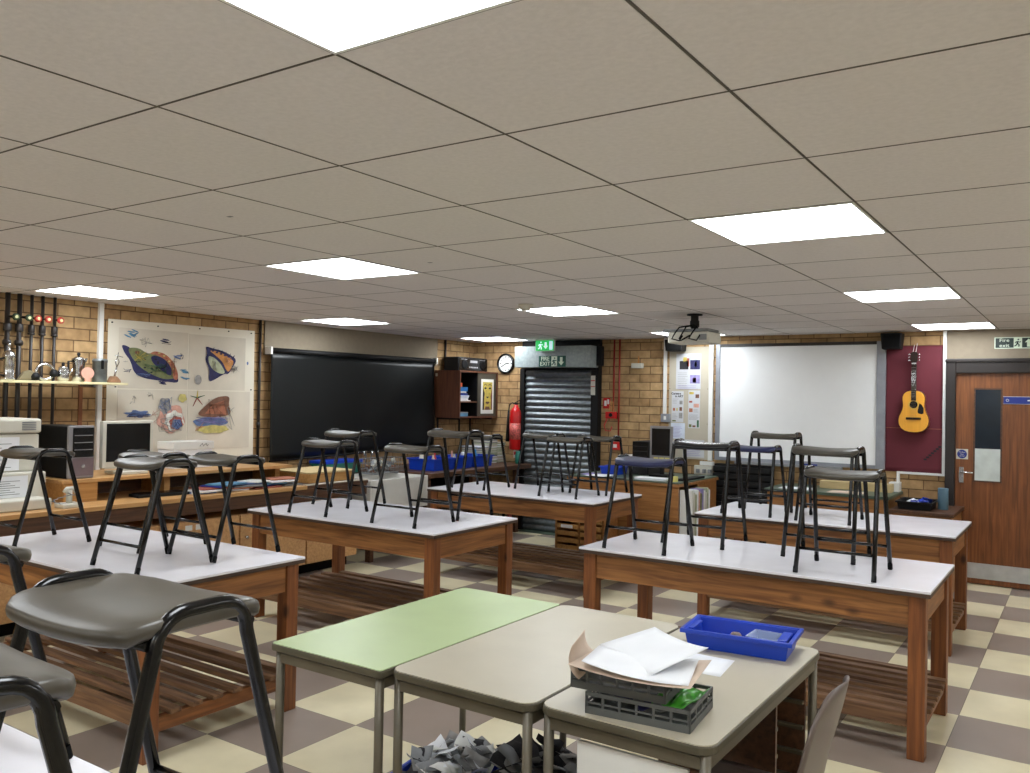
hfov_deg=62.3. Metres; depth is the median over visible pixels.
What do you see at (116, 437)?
monitor
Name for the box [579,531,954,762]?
workbench
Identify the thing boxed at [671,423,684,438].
notice
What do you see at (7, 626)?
base cabinet
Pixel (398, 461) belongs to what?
wire basket
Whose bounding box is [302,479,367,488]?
countertop
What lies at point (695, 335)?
ceiling projector
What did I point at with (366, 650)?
school desk
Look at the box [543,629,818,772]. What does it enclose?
school desk
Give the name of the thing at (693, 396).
notice
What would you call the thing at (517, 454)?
pot
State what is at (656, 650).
paper sheet
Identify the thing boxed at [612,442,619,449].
alarm box
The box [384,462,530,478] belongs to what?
countertop
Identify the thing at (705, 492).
folder
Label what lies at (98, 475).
shelf
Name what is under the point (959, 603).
slatted shelf
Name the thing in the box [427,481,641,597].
workbench
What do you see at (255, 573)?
workbench
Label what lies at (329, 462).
tub
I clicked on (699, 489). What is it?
folder
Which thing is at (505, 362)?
wall clock
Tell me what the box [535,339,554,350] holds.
exit light
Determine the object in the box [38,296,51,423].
gas pipe
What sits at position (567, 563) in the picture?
slatted shelf
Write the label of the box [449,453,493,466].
tray
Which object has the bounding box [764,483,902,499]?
countertop
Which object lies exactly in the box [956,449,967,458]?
sticker
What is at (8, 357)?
bottle
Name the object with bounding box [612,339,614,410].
conduit
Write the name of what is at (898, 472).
trim
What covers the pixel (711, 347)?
trim
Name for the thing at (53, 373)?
headphones
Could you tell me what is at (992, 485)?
door
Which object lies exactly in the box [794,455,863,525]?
stool
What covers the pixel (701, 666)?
paper sheet
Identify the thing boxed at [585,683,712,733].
plastic crate
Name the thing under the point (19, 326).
gas pipe
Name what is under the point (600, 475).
loose paper
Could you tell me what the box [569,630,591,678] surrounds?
paper sheet
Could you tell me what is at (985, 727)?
floor
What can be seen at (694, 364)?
picture
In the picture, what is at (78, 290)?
recessed light
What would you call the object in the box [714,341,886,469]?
whiteboard
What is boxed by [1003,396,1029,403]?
door sign
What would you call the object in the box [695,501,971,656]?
workbench
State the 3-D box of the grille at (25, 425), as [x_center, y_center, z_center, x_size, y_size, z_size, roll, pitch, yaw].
[-3.244,0.264,5.691,0.003,0.054,0.090,1,-1,34]
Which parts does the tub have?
lid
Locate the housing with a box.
[515,345,603,370]
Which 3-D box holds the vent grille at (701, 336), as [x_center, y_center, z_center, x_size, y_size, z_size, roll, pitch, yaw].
[1.427,-0.379,6.484,0.060,0.045,0.006,1,-1,34]
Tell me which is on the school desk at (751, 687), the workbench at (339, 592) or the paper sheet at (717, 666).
the paper sheet at (717, 666)
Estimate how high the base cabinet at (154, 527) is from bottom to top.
0.600 m
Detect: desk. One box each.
[272,588,559,772]
[393,605,678,772]
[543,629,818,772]
[567,471,718,537]
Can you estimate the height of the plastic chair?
0.816 m
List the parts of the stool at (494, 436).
frame, foot rail, seat, foot rail, frame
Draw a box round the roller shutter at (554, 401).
[523,370,590,532]
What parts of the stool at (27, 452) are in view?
foot rail, frame, seat, foot rail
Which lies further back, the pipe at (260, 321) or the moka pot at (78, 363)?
the pipe at (260, 321)
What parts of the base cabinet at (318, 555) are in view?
door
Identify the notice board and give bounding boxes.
[669,347,708,459]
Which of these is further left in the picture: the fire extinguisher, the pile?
the pile
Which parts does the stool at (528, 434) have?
frame, foot rail, seat, foot rail, frame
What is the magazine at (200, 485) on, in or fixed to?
on the magazine at (200, 488)
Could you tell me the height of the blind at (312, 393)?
1.094 m
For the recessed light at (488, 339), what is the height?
0.013 m
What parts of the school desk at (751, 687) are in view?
leg, modesty panel, leg, leg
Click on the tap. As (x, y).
(367, 451)
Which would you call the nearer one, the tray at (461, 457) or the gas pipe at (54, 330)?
the gas pipe at (54, 330)
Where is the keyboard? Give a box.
[129,490,189,497]
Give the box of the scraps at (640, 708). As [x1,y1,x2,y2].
[614,691,679,711]
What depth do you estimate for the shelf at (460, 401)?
10.02 m
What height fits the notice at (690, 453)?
0.185 m
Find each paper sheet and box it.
[568,650,710,688]
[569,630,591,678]
[582,645,698,685]
[600,627,707,674]
[686,654,734,676]
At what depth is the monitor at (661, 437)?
8.53 m
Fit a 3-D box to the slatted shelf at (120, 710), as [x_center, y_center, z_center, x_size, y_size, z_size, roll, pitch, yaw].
[-2.010,1.423,4.375,1.678,0.068,0.805,1,-1,34]
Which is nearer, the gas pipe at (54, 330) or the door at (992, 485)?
the gas pipe at (54, 330)
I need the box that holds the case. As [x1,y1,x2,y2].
[280,466,351,483]
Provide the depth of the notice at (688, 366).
9.10 m
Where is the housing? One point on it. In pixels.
(583, 357)
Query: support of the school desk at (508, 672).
on the floor
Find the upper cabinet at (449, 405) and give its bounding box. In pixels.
[434,370,497,430]
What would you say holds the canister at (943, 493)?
on the base cabinet at (953, 512)
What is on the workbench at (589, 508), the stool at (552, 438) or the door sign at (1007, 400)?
the stool at (552, 438)
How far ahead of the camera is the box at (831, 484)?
7.98 m
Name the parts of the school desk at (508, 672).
leg, frame rail, leg, leg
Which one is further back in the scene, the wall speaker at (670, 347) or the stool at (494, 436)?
the wall speaker at (670, 347)
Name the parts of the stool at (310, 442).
frame, foot rail, seat, frame, foot rail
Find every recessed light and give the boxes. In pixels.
[33,285,160,299]
[220,0,519,54]
[264,257,419,279]
[300,318,390,325]
[460,337,528,341]
[515,306,618,315]
[649,332,723,335]
[688,202,887,245]
[842,287,961,302]
[910,322,995,329]
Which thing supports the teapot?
on the wall shelf at (82, 384)
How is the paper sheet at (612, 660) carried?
on the paper sheet at (701, 666)
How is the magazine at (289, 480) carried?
on the magazine
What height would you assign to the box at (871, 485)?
0.074 m
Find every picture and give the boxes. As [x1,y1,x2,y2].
[680,361,687,368]
[690,360,699,368]
[690,375,699,383]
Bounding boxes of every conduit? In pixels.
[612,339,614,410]
[617,339,620,434]
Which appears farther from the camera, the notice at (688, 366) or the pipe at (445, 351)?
the pipe at (445, 351)
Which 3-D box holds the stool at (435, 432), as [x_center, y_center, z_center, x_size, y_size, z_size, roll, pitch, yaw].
[-0.411,0.589,5.844,0.377,0.595,0.415,1,-1,34]
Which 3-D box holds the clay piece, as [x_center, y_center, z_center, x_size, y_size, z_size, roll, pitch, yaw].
[-3.465,-0.080,6.043,0.040,0.072,0.123,1,-1,34]
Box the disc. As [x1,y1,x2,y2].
[81,367,93,381]
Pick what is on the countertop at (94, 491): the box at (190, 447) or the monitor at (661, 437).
the box at (190, 447)
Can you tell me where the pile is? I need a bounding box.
[460,412,467,415]
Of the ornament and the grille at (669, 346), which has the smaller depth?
the ornament
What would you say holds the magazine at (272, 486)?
on the countertop at (94, 491)
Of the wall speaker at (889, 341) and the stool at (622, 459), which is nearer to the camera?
the stool at (622, 459)
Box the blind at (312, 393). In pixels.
[265,347,437,461]
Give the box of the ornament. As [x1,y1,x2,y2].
[107,352,122,382]
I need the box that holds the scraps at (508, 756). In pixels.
[490,733,576,772]
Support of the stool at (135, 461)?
on the workbench at (255, 573)
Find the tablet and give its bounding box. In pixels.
[678,475,704,480]
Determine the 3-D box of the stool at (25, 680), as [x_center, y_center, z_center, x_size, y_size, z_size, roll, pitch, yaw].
[-0.706,0.561,0.979,0.377,0.508,0.415,0,-1,37]
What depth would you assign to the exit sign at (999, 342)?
7.44 m
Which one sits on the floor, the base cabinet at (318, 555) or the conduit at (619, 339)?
the base cabinet at (318, 555)
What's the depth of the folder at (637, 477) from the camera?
8.12 m
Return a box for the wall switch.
[661,414,670,421]
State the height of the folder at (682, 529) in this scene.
0.490 m
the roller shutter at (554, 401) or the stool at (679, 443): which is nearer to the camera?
the stool at (679, 443)
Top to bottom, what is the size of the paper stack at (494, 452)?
0.274 m
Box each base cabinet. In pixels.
[0,583,15,635]
[116,521,158,530]
[138,512,238,544]
[217,504,304,564]
[285,498,355,573]
[889,504,963,592]
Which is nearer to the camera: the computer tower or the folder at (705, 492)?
the computer tower
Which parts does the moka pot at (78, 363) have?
handle, pot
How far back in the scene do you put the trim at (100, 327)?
6.64 m
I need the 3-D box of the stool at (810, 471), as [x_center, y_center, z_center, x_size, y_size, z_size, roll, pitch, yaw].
[1.606,0.647,4.159,0.377,0.508,0.415,1,-1,34]
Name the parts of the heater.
plate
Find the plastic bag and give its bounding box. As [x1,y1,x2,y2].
[652,688,708,708]
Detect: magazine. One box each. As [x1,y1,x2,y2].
[188,486,226,489]
[188,489,226,492]
[200,485,235,487]
[205,481,246,485]
[232,487,252,488]
[233,484,262,487]
[237,479,270,482]
[250,485,281,488]
[260,476,294,479]
[268,479,294,482]
[279,482,302,485]
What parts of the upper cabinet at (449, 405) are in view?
panel, panel, panel, sliding door, panel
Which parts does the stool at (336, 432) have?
frame, foot rail, seat, foot rail, frame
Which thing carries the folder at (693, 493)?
on the rack
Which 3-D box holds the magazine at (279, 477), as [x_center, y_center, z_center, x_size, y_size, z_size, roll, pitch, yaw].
[-2.011,0.784,7.279,0.260,0.008,0.200,2,-1,-41]
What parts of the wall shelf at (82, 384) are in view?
bracket arm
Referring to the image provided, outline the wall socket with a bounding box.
[694,461,713,474]
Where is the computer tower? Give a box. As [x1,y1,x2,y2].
[37,424,94,478]
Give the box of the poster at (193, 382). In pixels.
[104,319,254,468]
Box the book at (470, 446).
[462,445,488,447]
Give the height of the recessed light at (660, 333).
0.013 m
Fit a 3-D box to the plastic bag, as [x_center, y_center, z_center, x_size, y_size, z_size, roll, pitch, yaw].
[0.448,0.834,2.293,0.088,0.041,0.191,1,-1,34]
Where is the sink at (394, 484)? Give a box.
[336,450,427,562]
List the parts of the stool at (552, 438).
frame, foot rail, seat, foot rail, frame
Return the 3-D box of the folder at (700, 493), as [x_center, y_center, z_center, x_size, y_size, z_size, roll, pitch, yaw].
[1.708,1.236,8.087,0.120,0.450,0.034,1,-1,34]
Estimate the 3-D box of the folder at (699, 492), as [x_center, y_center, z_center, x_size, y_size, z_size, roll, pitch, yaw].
[1.684,1.225,8.052,0.120,0.470,0.034,1,-1,34]
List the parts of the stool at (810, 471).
frame, foot rail, seat, foot rail, frame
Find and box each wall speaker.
[665,340,686,351]
[880,333,904,349]
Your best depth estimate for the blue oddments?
7.36 m
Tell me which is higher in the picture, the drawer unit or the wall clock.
the wall clock
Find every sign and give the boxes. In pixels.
[539,356,565,366]
[603,398,610,408]
[994,337,1029,348]
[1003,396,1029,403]
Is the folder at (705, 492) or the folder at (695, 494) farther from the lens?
the folder at (705, 492)
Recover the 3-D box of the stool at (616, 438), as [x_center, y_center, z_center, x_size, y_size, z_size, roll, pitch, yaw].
[0.735,0.675,7.457,0.377,0.508,0.415,1,-1,34]
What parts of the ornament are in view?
rod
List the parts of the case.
case lid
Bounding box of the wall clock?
[497,353,514,373]
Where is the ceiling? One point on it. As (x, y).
(539, 153)
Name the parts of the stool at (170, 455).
foot rail, frame, seat, frame, foot rail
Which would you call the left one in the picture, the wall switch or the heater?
the wall switch
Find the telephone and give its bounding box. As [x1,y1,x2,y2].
[51,486,83,508]
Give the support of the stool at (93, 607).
on the workbench at (20, 752)
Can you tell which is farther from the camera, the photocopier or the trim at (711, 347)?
the trim at (711, 347)
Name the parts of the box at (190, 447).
box lid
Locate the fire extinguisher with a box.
[505,400,520,449]
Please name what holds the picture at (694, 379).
on the notice at (688, 366)
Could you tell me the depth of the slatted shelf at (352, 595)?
5.90 m
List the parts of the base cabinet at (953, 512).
door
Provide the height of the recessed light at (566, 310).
0.013 m
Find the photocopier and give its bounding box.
[0,417,51,512]
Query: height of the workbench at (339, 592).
0.755 m
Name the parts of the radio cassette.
panel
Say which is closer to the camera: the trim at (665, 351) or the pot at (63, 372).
the pot at (63, 372)
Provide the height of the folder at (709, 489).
0.470 m
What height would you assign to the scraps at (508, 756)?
0.290 m
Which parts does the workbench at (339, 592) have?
leg, leg, leg, leg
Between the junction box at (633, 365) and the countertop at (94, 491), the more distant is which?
the junction box at (633, 365)
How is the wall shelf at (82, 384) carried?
attached to the wall at (78, 332)
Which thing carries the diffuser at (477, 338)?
attached to the recessed light at (488, 339)
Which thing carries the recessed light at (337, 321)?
in the ceiling
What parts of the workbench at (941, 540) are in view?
leg, leg, shelf rail, leg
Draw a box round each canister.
[92,359,107,381]
[938,488,948,509]
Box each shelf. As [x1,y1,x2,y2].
[0,380,127,424]
[1,634,275,724]
[45,462,292,483]
[260,570,452,618]
[420,506,477,511]
[442,542,583,579]
[460,401,476,402]
[678,626,946,726]
[707,595,966,631]
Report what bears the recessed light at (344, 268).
in the ceiling
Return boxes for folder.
[634,476,667,480]
[679,490,693,534]
[689,489,698,535]
[690,488,703,509]
[693,493,694,535]
[695,487,708,508]
[695,494,696,535]
[698,492,699,519]
[700,493,701,510]
[705,492,706,508]
[708,489,709,507]
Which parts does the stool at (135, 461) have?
foot rail, frame, seat, frame, foot rail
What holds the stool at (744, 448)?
on the workbench at (941, 540)
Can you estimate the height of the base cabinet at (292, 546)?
0.600 m
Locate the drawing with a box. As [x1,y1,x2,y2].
[481,379,493,413]
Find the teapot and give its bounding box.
[56,362,72,380]
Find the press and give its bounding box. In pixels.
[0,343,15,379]
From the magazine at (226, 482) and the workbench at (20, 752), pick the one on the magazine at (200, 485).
the magazine at (226, 482)
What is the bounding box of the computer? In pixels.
[632,440,659,474]
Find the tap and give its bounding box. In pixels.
[365,450,373,469]
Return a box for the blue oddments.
[907,497,932,502]
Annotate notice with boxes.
[671,391,683,421]
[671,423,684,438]
[676,353,700,388]
[684,439,703,457]
[688,390,699,427]
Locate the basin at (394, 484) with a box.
[336,472,427,506]
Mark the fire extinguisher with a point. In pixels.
(513, 432)
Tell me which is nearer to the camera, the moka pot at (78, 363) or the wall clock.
the moka pot at (78, 363)
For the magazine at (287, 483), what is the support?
on the countertop at (94, 491)
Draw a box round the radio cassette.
[444,357,486,371]
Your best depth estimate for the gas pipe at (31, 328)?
6.17 m
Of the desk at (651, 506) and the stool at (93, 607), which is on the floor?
the desk at (651, 506)
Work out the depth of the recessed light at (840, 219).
3.25 m
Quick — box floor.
[0,529,1029,772]
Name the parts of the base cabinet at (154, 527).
door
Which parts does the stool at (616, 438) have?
frame, seat, foot rail, frame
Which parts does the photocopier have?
lid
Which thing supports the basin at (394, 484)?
in the sink at (394, 484)
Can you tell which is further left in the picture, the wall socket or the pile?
the pile
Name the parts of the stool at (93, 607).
frame, seat, foot rail, frame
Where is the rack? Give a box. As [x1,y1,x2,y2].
[658,679,805,772]
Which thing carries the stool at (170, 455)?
on the workbench at (255, 573)
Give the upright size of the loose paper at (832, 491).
0.004 m
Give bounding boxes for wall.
[0,292,473,469]
[473,328,1026,589]
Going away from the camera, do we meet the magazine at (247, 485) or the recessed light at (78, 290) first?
the recessed light at (78, 290)
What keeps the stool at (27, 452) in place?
on the workbench at (255, 573)
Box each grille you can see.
[22,422,35,429]
[666,341,680,349]
[699,334,706,339]
[882,334,899,347]
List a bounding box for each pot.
[56,366,68,380]
[67,352,87,381]
[515,451,520,463]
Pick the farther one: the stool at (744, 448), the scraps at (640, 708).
the stool at (744, 448)
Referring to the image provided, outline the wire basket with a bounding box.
[360,456,403,474]
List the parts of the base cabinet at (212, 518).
door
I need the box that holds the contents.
[365,457,396,472]
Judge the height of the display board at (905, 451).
1.170 m
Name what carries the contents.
in the wire basket
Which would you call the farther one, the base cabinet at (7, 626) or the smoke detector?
the smoke detector
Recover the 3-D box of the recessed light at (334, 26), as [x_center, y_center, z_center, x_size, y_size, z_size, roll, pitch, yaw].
[-0.279,-0.673,1.292,0.591,0.013,0.591,1,-1,34]
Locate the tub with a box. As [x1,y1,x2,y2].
[309,458,361,471]
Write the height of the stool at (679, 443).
0.595 m
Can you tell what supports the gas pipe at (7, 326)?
attached to the wall at (78, 332)
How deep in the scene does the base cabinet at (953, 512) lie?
7.19 m
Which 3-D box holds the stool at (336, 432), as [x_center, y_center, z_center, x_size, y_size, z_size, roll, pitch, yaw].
[-1.233,0.599,6.360,0.377,0.558,0.415,1,-1,34]
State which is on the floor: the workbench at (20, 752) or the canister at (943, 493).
the workbench at (20, 752)
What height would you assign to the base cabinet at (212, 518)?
0.600 m
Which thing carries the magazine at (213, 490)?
on the magazine
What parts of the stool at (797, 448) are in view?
frame, foot rail, seat, foot rail, frame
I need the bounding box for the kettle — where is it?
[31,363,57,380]
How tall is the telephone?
0.137 m
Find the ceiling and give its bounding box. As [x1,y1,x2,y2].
[0,0,1029,342]
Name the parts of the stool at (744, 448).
frame, foot rail, seat, foot rail, frame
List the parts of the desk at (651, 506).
rail, panel, panel, panel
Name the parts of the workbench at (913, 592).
leg, leg, leg, shelf rail, leg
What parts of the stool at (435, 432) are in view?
frame, foot rail, seat, foot rail, frame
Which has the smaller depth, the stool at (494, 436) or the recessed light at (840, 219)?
the recessed light at (840, 219)
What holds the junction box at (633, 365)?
attached to the wall at (641, 389)
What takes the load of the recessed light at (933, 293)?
in the ceiling
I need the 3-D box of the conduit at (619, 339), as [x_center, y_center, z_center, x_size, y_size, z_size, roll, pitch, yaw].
[1.169,0.045,9.564,0.018,1.152,0.018,2,-1,-34]
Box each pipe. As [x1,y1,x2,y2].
[2,292,19,416]
[14,293,32,417]
[27,295,41,417]
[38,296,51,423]
[50,297,63,423]
[256,320,261,455]
[444,340,446,362]
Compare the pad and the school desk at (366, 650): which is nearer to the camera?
the school desk at (366, 650)
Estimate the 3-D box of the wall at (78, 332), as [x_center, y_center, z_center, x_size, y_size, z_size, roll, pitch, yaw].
[-3.476,0.415,6.428,0.100,2.353,10.400,1,-1,34]
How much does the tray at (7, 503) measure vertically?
0.068 m
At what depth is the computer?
8.67 m
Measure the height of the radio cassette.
0.164 m
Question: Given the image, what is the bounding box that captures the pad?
[673,476,677,481]
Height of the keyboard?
0.027 m
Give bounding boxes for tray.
[0,496,51,512]
[391,759,498,772]
[407,456,455,470]
[436,454,472,468]
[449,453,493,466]
[598,465,627,474]
[680,614,803,661]
[895,497,937,510]
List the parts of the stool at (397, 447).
frame, foot rail, seat, foot rail, frame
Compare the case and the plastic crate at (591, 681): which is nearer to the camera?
the plastic crate at (591, 681)
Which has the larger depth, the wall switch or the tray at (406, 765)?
the wall switch
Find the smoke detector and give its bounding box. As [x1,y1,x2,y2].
[518,303,532,310]
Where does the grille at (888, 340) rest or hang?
attached to the wall speaker at (889, 341)
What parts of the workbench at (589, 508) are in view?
leg, leg, leg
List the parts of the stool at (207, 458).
foot rail, frame, seat, frame, foot rail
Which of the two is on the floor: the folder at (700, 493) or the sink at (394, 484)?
the sink at (394, 484)
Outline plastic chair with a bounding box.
[711,675,849,772]
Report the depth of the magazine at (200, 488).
6.63 m
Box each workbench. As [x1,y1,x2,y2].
[0,525,304,765]
[0,723,109,772]
[248,498,517,618]
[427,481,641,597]
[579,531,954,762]
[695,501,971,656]
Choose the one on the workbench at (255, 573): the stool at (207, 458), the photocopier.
the stool at (207, 458)
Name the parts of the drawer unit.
drawer, drawer, drawer, drawer, drawer, drawer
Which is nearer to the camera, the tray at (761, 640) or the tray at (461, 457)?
the tray at (761, 640)
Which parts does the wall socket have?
socket plate, socket plate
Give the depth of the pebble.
2.98 m
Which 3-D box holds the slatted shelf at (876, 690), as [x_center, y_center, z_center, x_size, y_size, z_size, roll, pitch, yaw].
[1.296,1.487,4.538,1.743,0.068,0.730,1,-1,34]
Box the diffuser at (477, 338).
[464,337,519,340]
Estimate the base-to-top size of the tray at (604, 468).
0.080 m
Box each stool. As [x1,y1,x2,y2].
[0,445,91,546]
[0,544,72,758]
[0,568,283,772]
[0,642,75,772]
[90,454,212,574]
[100,449,205,553]
[166,451,280,562]
[287,438,368,516]
[311,428,385,508]
[370,442,454,528]
[414,428,492,520]
[451,434,509,490]
[514,431,570,491]
[537,435,599,499]
[568,434,627,495]
[602,454,694,555]
[660,438,747,549]
[720,445,785,517]
[744,431,806,512]
[780,443,871,564]
[793,465,892,582]
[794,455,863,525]
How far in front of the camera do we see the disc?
6.35 m
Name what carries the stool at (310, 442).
on the workbench at (339, 592)
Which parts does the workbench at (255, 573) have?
shelf rail, leg, shelf rail, leg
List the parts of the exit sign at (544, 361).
figure panel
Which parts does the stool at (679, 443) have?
frame, foot rail, seat, foot rail, frame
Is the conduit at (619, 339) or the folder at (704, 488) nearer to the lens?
the folder at (704, 488)
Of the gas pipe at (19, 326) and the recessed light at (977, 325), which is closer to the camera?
the gas pipe at (19, 326)
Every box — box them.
[157,440,213,468]
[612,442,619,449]
[631,363,643,367]
[820,480,853,489]
[861,482,893,492]
[889,481,900,491]
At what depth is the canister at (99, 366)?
6.45 m
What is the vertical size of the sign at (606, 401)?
0.120 m
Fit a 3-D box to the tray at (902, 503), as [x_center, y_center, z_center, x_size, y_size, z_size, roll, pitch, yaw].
[3.490,1.020,7.391,0.294,0.070,0.384,1,-1,34]
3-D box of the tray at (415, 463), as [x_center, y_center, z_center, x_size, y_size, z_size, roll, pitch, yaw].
[-0.891,0.823,9.109,0.384,0.125,0.374,1,-1,34]
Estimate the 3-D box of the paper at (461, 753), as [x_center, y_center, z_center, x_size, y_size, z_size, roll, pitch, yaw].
[-0.250,1.505,3.390,0.359,0.199,0.387,1,-1,34]
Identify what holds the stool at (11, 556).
on the workbench at (20, 752)
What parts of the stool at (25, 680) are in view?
seat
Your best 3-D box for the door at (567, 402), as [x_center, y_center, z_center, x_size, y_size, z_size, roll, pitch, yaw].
[0.481,0.587,9.908,1.060,2.253,0.198,1,-1,34]
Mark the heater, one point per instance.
(718, 468)
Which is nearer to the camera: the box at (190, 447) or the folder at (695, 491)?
the box at (190, 447)
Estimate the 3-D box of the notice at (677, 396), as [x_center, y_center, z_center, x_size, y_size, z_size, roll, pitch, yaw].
[1.746,0.216,9.168,0.140,0.330,0.004,1,-1,34]
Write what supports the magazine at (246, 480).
on the magazine
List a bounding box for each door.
[518,339,601,535]
[945,358,1029,589]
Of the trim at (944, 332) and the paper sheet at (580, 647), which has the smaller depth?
the paper sheet at (580, 647)
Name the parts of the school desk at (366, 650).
leg, frame rail, leg, leg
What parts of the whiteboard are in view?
upright frame, frame, frame, upright frame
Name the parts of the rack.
panel, panel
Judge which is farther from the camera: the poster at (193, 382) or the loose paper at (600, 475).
the loose paper at (600, 475)
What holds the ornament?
on the wall shelf at (82, 384)
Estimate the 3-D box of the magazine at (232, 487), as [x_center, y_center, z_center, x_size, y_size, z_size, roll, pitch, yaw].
[-2.247,0.812,6.878,0.180,0.008,0.200,2,-1,-41]
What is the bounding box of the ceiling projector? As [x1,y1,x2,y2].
[663,313,720,344]
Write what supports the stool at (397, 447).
on the workbench at (339, 592)
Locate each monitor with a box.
[99,420,152,474]
[649,426,673,477]
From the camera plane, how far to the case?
7.60 m
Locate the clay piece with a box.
[17,370,33,379]
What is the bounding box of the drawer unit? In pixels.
[555,518,617,550]
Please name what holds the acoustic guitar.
hanging from the cord
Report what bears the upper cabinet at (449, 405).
attached to the wall at (78, 332)
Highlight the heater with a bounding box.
[713,463,771,543]
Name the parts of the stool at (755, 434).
frame, seat, foot rail, frame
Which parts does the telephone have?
coiled cord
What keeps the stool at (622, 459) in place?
on the workbench at (913, 592)
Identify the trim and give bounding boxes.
[94,303,103,469]
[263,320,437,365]
[663,338,667,413]
[708,345,713,460]
[897,471,941,481]
[942,331,946,475]
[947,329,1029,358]
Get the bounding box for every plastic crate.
[570,668,681,704]
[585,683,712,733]
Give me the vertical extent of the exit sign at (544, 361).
0.125 m
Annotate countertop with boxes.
[0,462,367,536]
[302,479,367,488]
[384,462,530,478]
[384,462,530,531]
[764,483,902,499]
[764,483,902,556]
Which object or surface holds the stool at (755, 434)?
on the workbench at (941, 540)
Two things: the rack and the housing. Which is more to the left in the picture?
the housing
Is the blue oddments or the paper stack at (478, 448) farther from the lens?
the paper stack at (478, 448)
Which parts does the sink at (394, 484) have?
stand leg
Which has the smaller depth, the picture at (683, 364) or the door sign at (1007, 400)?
the door sign at (1007, 400)
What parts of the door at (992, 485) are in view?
handle plate, papered pane, frame, vision glass, vision frame, kick plate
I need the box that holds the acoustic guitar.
[898,352,929,431]
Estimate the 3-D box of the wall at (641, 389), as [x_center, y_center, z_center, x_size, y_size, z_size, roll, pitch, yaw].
[2.881,0.562,8.475,8.362,2.353,0.100,1,-1,34]
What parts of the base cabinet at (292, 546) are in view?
door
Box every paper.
[402,730,497,772]
[586,474,612,476]
[827,490,863,493]
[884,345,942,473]
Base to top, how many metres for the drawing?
0.415 m
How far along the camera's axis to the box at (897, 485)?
7.82 m
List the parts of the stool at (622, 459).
frame, foot rail, seat, foot rail, frame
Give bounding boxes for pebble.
[730,632,741,635]
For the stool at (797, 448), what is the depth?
4.54 m
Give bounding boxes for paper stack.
[461,445,488,453]
[474,440,497,462]
[496,442,505,461]

